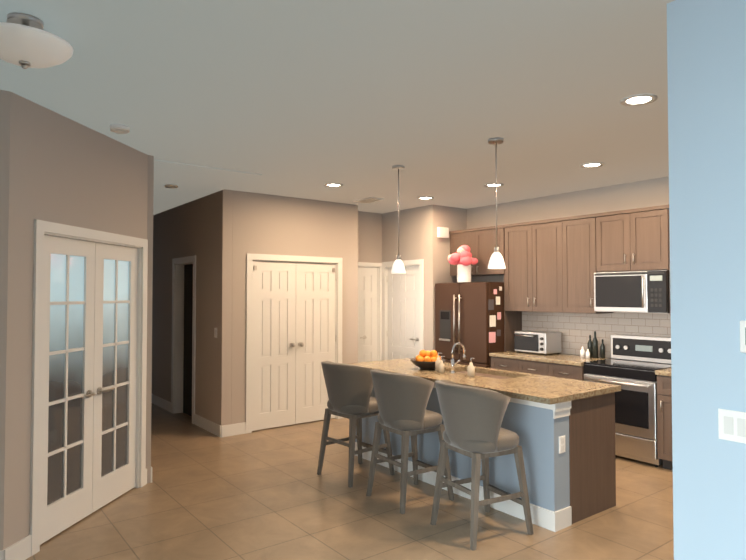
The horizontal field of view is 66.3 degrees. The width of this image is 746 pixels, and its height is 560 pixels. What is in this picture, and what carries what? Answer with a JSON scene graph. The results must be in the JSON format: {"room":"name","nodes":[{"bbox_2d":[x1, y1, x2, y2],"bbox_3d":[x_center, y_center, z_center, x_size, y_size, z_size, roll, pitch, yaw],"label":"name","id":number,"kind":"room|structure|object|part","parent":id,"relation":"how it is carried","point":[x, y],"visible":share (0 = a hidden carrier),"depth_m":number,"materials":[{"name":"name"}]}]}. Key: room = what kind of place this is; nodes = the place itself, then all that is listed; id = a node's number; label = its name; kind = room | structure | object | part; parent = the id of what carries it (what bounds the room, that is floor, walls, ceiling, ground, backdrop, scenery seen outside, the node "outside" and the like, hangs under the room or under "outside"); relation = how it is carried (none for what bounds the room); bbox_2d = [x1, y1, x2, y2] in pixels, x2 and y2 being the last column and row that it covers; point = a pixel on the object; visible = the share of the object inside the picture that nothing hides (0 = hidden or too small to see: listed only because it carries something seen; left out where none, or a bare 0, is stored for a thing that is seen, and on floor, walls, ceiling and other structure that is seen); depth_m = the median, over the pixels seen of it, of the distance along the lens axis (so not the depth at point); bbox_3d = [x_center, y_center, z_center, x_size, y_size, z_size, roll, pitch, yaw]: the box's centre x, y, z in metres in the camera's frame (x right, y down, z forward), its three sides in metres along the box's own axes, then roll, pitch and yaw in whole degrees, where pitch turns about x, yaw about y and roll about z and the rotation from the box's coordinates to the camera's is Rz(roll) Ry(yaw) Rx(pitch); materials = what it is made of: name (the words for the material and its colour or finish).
{"room":"kitchen","nodes":[
{"label":"kitchen","id":0,"kind":"room"},
{"bbox_2d":[0,90,10,559],"bbox_3d":[-4.166,0.256,1.921,4.950,2.840,0.134,1,-2,-37],"label":"wall","id":1,"kind":"structure","parent":0,"point":[5,99],"depth_m":3.38,"materials":[{"name":"beige paint"}]},
{"bbox_2d":[3,92,147,559],"bbox_3d":[-2.118,0.313,4.201,0.156,2.840,1.640,0,-1,8],"label":"wall","id":2,"kind":"structure","parent":0,"point":[70,178],"depth_m":3.64,"materials":[{"name":"beige paint"}]},
{"bbox_2d":[40,235,137,544],"bbox_3d":[-2.095,0.720,4.249,0.857,2.004,0.857,1,-2,-37],"label":"doors","id":3,"kind":"structure","parent":2,"relation":"in","point":[88,430],"depth_m":4.16,"materials":[{"name":"white wood"}]},
{"bbox_2d":[146,155,153,483],"bbox_3d":[-3.546,0.384,7.008,0.134,2.840,5.220,1,-2,-37],"label":"wall","id":4,"kind":"structure","parent":0,"point":[149,300],"depth_m":4.95,"materials":[{"name":"beige paint"}]},
{"bbox_2d":[183,264,192,415],"bbox_3d":[-2.399,0.400,7.645,0.028,2.840,2.000,1,-2,-37],"label":"doorway","id":5,"kind":"structure","parent":0,"point":[188,319],"depth_m":7.73,"materials":[{"name":"black"}]},
{"bbox_2d":[151,189,232,436],"bbox_3d":[-2.928,0.413,8.197,0.138,2.840,4.080,1,-2,-37],"label":"wall","id":6,"kind":"structure","parent":0,"point":[197,233],"depth_m":7.15,"materials":[{"name":"beige paint"}]},
{"bbox_2d":[221,190,357,436],"bbox_3d":[-1.090,0.391,7.290,1.920,2.840,0.514,1,-2,-37],"label":"wall","id":7,"kind":"structure","parent":0,"point":[294,292],"depth_m":7.08,"materials":[{"name":"beige paint"}]},
{"bbox_2d":[0,0,674,214],"bbox_3d":[-1.314,-1.175,3.289,11.500,0.112,14.100,1,-2,-37],"label":"ceiling","id":8,"kind":"structure","parent":0,"point":[309,99],"depth_m":3.42,"materials":[{"name":"grey paint"}]},
{"bbox_2d":[0,12,73,68],"bbox_3d":[-1.537,-1.040,2.524,0.380,0.219,0.380,1,-2,-37],"label":"semi-flush ceiling light","id":9,"kind":"object","parent":8,"relation":"attached to","point":[27,41],"visible":1,"depth_m":2.46,"materials":[{"name":"white glass"}]},
{"bbox_2d":[110,124,129,133],"bbox_3d":[-1.830,-1.088,4.127,0.130,0.041,0.130,1,-2,-37],"label":"smoke detector","id":10,"kind":"object","parent":8,"relation":"attached to","point":[119,129],"visible":1,"depth_m":4.08,"materials":[{"name":"white plastic"}]},
{"bbox_2d":[165,184,177,187],"bbox_3d":[-2.229,-1.040,6.313,0.140,0.030,0.140,1,-2,-37],"label":"smoke detector","id":11,"kind":"object","parent":8,"relation":"attached to","point":[171,186],"visible":0.79,"depth_m":6.27,"materials":[{"name":"white plastic"}]},
{"bbox_2d":[324,183,342,186],"bbox_3d":[-0.437,-1.050,6.323,0.209,0.007,0.209,1,-2,-43],"label":"recessed light","id":12,"kind":"object","parent":8,"relation":"in","point":[328,184],"depth_m":6.32,"materials":[{"name":"white"}]},
{"bbox_2d":[353,197,383,202],"bbox_3d":[-0.060,-1.019,7.328,0.200,0.017,0.400,1,-2,-37],"label":"ceiling vent","id":13,"kind":"object","parent":8,"relation":"in","point":[369,199],"visible":1,"depth_m":7.28,"materials":[{"name":"white metal"}]},
{"bbox_2d":[391,165,405,272],"bbox_3d":[0.241,-0.571,5.407,0.138,1.012,0.138,1,-2,-37],"label":"pendant light","id":14,"kind":"object","parent":8,"relation":"hanging from","point":[398,266],"visible":1,"depth_m":5.37,"materials":[{"name":"white glass"}]},
{"bbox_2d":[417,196,433,199],"bbox_3d":[0.661,-1.028,7.175,0.209,0.007,0.209,-1,-2,44],"label":"recessed light","id":15,"kind":"object","parent":8,"relation":"in","point":[425,197],"depth_m":7.18,"materials":[{"name":"white"}]},
{"bbox_2d":[484,183,503,186],"bbox_3d":[1.339,-1.050,6.321,0.209,0.007,0.209,1,-2,-43],"label":"recessed light","id":16,"kind":"object","parent":8,"relation":"in","point":[490,184],"depth_m":6.32,"materials":[{"name":"white"}]},
{"bbox_2d":[488,137,505,268],"bbox_3d":[0.963,-0.595,4.462,0.138,1.012,0.138,1,-2,-37],"label":"pendant light","id":17,"kind":"object","parent":8,"relation":"hanging from","point":[496,260],"visible":1,"depth_m":4.43,"materials":[{"name":"white glass"}]},
{"bbox_2d":[580,162,603,167],"bbox_3d":[2.050,-1.074,5.342,0.209,0.007,0.209,-1,-2,44],"label":"recessed light","id":18,"kind":"object","parent":8,"relation":"in","point":[592,164],"depth_m":5.34,"materials":[{"name":"white"}]},
{"bbox_2d":[620,94,657,105],"bbox_3d":[1.654,-1.119,3.555,0.209,0.007,0.209,-1,-2,44],"label":"recessed light","id":19,"kind":"object","parent":8,"relation":"in","point":[638,99],"depth_m":3.55,"materials":[{"name":"white"}]},
{"bbox_2d":[26,403,673,559],"bbox_3d":[-1.314,1.759,3.216,11.500,0.100,14.100,1,-2,-37],"label":"floor","id":20,"kind":"structure","parent":0,"point":[267,494],"depth_m":4.20,"materials":[{"name":"tile"}]},
{"bbox_2d":[317,361,394,487],"bbox_3d":[-0.172,1.242,5.156,0.596,1.031,0.570,1,-2,-37],"label":"stool","id":21,"kind":"object","parent":20,"relation":"on","point":[349,387],"visible":0.88,"depth_m":4.95,"materials":[{"name":"fabric"}]},
{"bbox_2d":[366,369,453,513],"bbox_3d":[0.273,1.227,4.570,0.593,1.031,0.570,1,-2,-37],"label":"stool","id":22,"kind":"object","parent":20,"relation":"on","point":[402,402],"visible":1,"depth_m":4.37,"materials":[{"name":"fabric"}]},
{"bbox_2d":[435,282,514,367],"bbox_3d":[1.322,0.925,7.458,0.666,1.780,0.904,1,-2,-37],"label":"refrigerator","id":23,"kind":"object","parent":20,"relation":"on","point":[469,316],"visible":0.54,"depth_m":7.15,"materials":[{"name":"brown metal"}]},
{"bbox_2d":[447,245,477,282],"bbox_3d":[1.152,-0.210,7.333,0.347,0.482,0.405,1,-2,-37],"label":"flower vase","id":24,"kind":"object","parent":23,"relation":"on","point":[462,259],"visible":1,"depth_m":7.26,"materials":[{"name":"white ceramic"}]},
{"bbox_2d":[430,380,533,550],"bbox_3d":[0.733,1.212,3.970,0.615,1.031,0.569,1,-2,-37],"label":"stool","id":25,"kind":"object","parent":20,"relation":"on","point":[472,417],"visible":1,"depth_m":3.77,"materials":[{"name":"fabric"}]},
{"bbox_2d":[355,370,615,531],"bbox_3d":[0.828,1.316,5.123,0.794,0.880,2.430,1,-2,-37],"label":"kitchen island","id":26,"kind":"object","parent":20,"relation":"on","point":[563,429],"depth_m":4.18,"materials":[{"name":"blue paint"}]},
{"bbox_2d":[348,358,619,405],"bbox_3d":[0.816,0.856,5.121,0.910,0.040,2.456,1,-2,-37],"label":"island countertop","id":27,"kind":"structure","parent":26,"relation":"on","point":[549,390],"depth_m":4.58,"materials":[{"name":"beige stone"}]},
{"bbox_2d":[410,350,444,369],"bbox_3d":[0.520,0.754,5.436,0.340,0.179,0.340,1,-2,-37],"label":"fruit bowl","id":28,"kind":"object","parent":27,"relation":"on","point":[424,359],"visible":0.9,"depth_m":5.37,"materials":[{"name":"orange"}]},
{"bbox_2d":[436,354,444,372],"bbox_3d":[0.615,0.759,5.130,0.054,0.153,0.056,1,-2,-22],"label":"soap dispenser","id":29,"kind":"object","parent":27,"relation":"on","point":[439,366],"depth_m":5.12,"materials":[{"name":"beige"}]},
{"bbox_2d":[467,358,474,376],"bbox_3d":[0.840,0.748,4.901,0.064,0.163,0.064,-1,-2,38],"label":"soap dispenser","id":30,"kind":"object","parent":27,"relation":"on","point":[470,368],"depth_m":4.88,"materials":[{"name":"beige"}]},
{"bbox_2d":[491,356,552,376],"bbox_3d":[1.937,1.358,6.744,0.617,0.880,0.880,1,-2,-37],"label":"base cabinet","id":31,"kind":"object","parent":20,"relation":"on","point":[524,366],"depth_m":6.54,"materials":[{"name":"brown wood"}]},
{"bbox_2d":[489,352,610,367],"bbox_3d":[2.035,0.894,6.607,0.642,0.040,1.242,1,-2,-37],"label":"countertop","id":32,"kind":"structure","parent":31,"relation":"on","point":[563,357],"depth_m":6.40,"materials":[{"name":"beige stone"}]},
{"bbox_2d":[514,330,561,354],"bbox_3d":[1.961,0.749,6.852,0.352,0.260,0.460,1,-2,-37],"label":"toaster oven","id":33,"kind":"object","parent":32,"relation":"on","point":[540,342],"visible":1,"depth_m":6.72,"materials":[{"name":"silver metal"}]},
{"bbox_2d":[553,364,585,380],"bbox_3d":[2.278,1.346,6.298,0.617,0.880,0.468,1,-2,-37],"label":"base cabinet","id":34,"kind":"object","parent":20,"relation":"on","point":[567,371],"depth_m":6.06,"materials":[{"name":"brown wood"}]},
{"bbox_2d":[584,334,670,466],"bbox_3d":[2.622,1.178,5.786,0.662,1.190,0.752,1,-2,-37],"label":"range","id":35,"kind":"object","parent":20,"relation":"on","point":[632,365],"visible":0.6,"depth_m":5.57,"materials":[{"name":"silver metal"}]},
{"bbox_2d":[657,376,672,469],"bbox_3d":[3.042,1.321,5.299,0.617,0.880,0.508,1,-2,-37],"label":"base cabinet","id":36,"kind":"object","parent":20,"relation":"on","point":[664,383],"depth_m":5.26,"materials":[{"name":"brown wood"}]},
{"bbox_2d":[655,368,670,375],"bbox_3d":[3.971,0.830,4.074,0.642,0.040,3.608,1,-2,-37],"label":"countertop","id":37,"kind":"structure","parent":36,"relation":"on","point":[664,372],"depth_m":5.27,"materials":[{"name":"beige stone"}]},
{"bbox_2d":[358,211,381,362],"bbox_3d":[-0.204,0.417,8.354,0.778,2.840,0.178,1,-2,-37],"label":"wall","id":38,"kind":"structure","parent":0,"point":[369,286],"depth_m":8.44,"materials":[{"name":"beige paint"}]},
{"bbox_3d":[-0.177,0.817,8.310,0.632,2.014,0.090,1,-2,-37],"label":"laundry door","id":39,"kind":"part","parent":38,"relation":"part of","materials":[{"name":"white wood"}]},
{"bbox_2d":[382,205,438,359],"bbox_3d":[0.511,0.412,8.144,0.178,2.840,1.100,1,-2,-37],"label":"wall","id":40,"kind":"structure","parent":0,"point":[408,313],"depth_m":8.07,"materials":[{"name":"beige paint"}]},
{"bbox_3d":[0.426,0.814,8.174,0.090,2.014,0.739,1,-2,-37],"label":"garage door","id":41,"kind":"part","parent":40,"relation":"part of","materials":[{"name":"white wood"}]},
{"bbox_2d":[439,205,466,282],"bbox_3d":[1.078,0.407,7.961,0.540,2.840,0.120,1,-2,-37],"label":"wall","id":42,"kind":"structure","parent":0,"point":[452,218],"depth_m":7.87,"materials":[{"name":"beige paint"}]},
{"bbox_2d":[437,227,448,237],"bbox_3d":[0.954,-0.647,7.787,0.180,0.140,0.044,1,-2,-37],"label":"door chime","id":43,"kind":"object","parent":42,"relation":"attached to","point":[442,232],"visible":1,"depth_m":7.76,"materials":[{"name":"white plastic"}]},
{"bbox_2d":[467,176,668,354],"bbox_3d":[4.127,0.321,4.515,0.120,2.840,9.300,1,-2,-37],"label":"wall","id":44,"kind":"structure","parent":0,"point":[641,194],"depth_m":6.76,"materials":[{"name":"beige paint"}]},
{"bbox_2d":[449,225,504,275],"bbox_3d":[1.484,-0.369,7.604,0.347,0.616,0.940,1,-2,-37],"label":"upper cabinet","id":45,"kind":"object","parent":44,"relation":"attached to","point":[481,241],"depth_m":7.43,"materials":[{"name":"brown wood"}]},
{"bbox_2d":[504,217,568,315],"bbox_3d":[2.023,-0.157,6.892,0.347,1.076,0.951,1,-2,-37],"label":"upper cabinet","id":46,"kind":"object","parent":44,"relation":"attached to","point":[553,266],"depth_m":6.73,"materials":[{"name":"brown wood"}]},
{"bbox_2d":[565,213,620,315],"bbox_3d":[2.404,-0.170,6.394,0.347,1.076,0.530,1,-2,-37],"label":"upper cabinet","id":47,"kind":"object","parent":44,"relation":"attached to","point":[582,232],"depth_m":6.26,"materials":[{"name":"brown wood"}]},
{"bbox_2d":[522,312,670,357],"bbox_3d":[3.615,0.569,5.068,0.010,0.529,5.610,1,-2,-37],"label":"backsplash","id":48,"kind":"structure","parent":44,"relation":"attached to","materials":[{"name":"tile"}]},
{"bbox_2d":[601,204,668,271],"bbox_3d":[2.761,-0.404,5.932,0.347,0.631,0.760,1,-2,-37],"label":"upper cabinet","id":49,"kind":"object","parent":44,"relation":"attached to","point":[637,239],"depth_m":5.78,"materials":[{"name":"brown wood"}]},
{"bbox_2d":[594,270,669,312],"bbox_3d":[2.715,0.123,5.883,0.429,0.415,0.754,1,-2,-37],"label":"over-the-range microwave","id":50,"kind":"object","parent":49,"relation":"attached to","point":[640,291],"visible":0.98,"depth_m":5.74,"materials":[{"name":"silver metal"}]},
{"bbox_2d":[661,227,670,315],"bbox_3d":[3.131,-0.194,5.443,0.347,1.076,0.569,1,-2,-37],"label":"upper cabinet","id":51,"kind":"object","parent":44,"relation":"attached to","point":[662,314],"depth_m":5.51,"materials":[{"name":"brown wood"}]},
{"bbox_2d":[667,0,745,559],"bbox_3d":[2.688,0.220,0.516,0.144,2.840,4.690,1,-2,-37],"label":"wall","id":52,"kind":"structure","parent":0,"point":[706,56],"depth_m":2.24,"materials":[{"name":"blue paint"}]}
]}

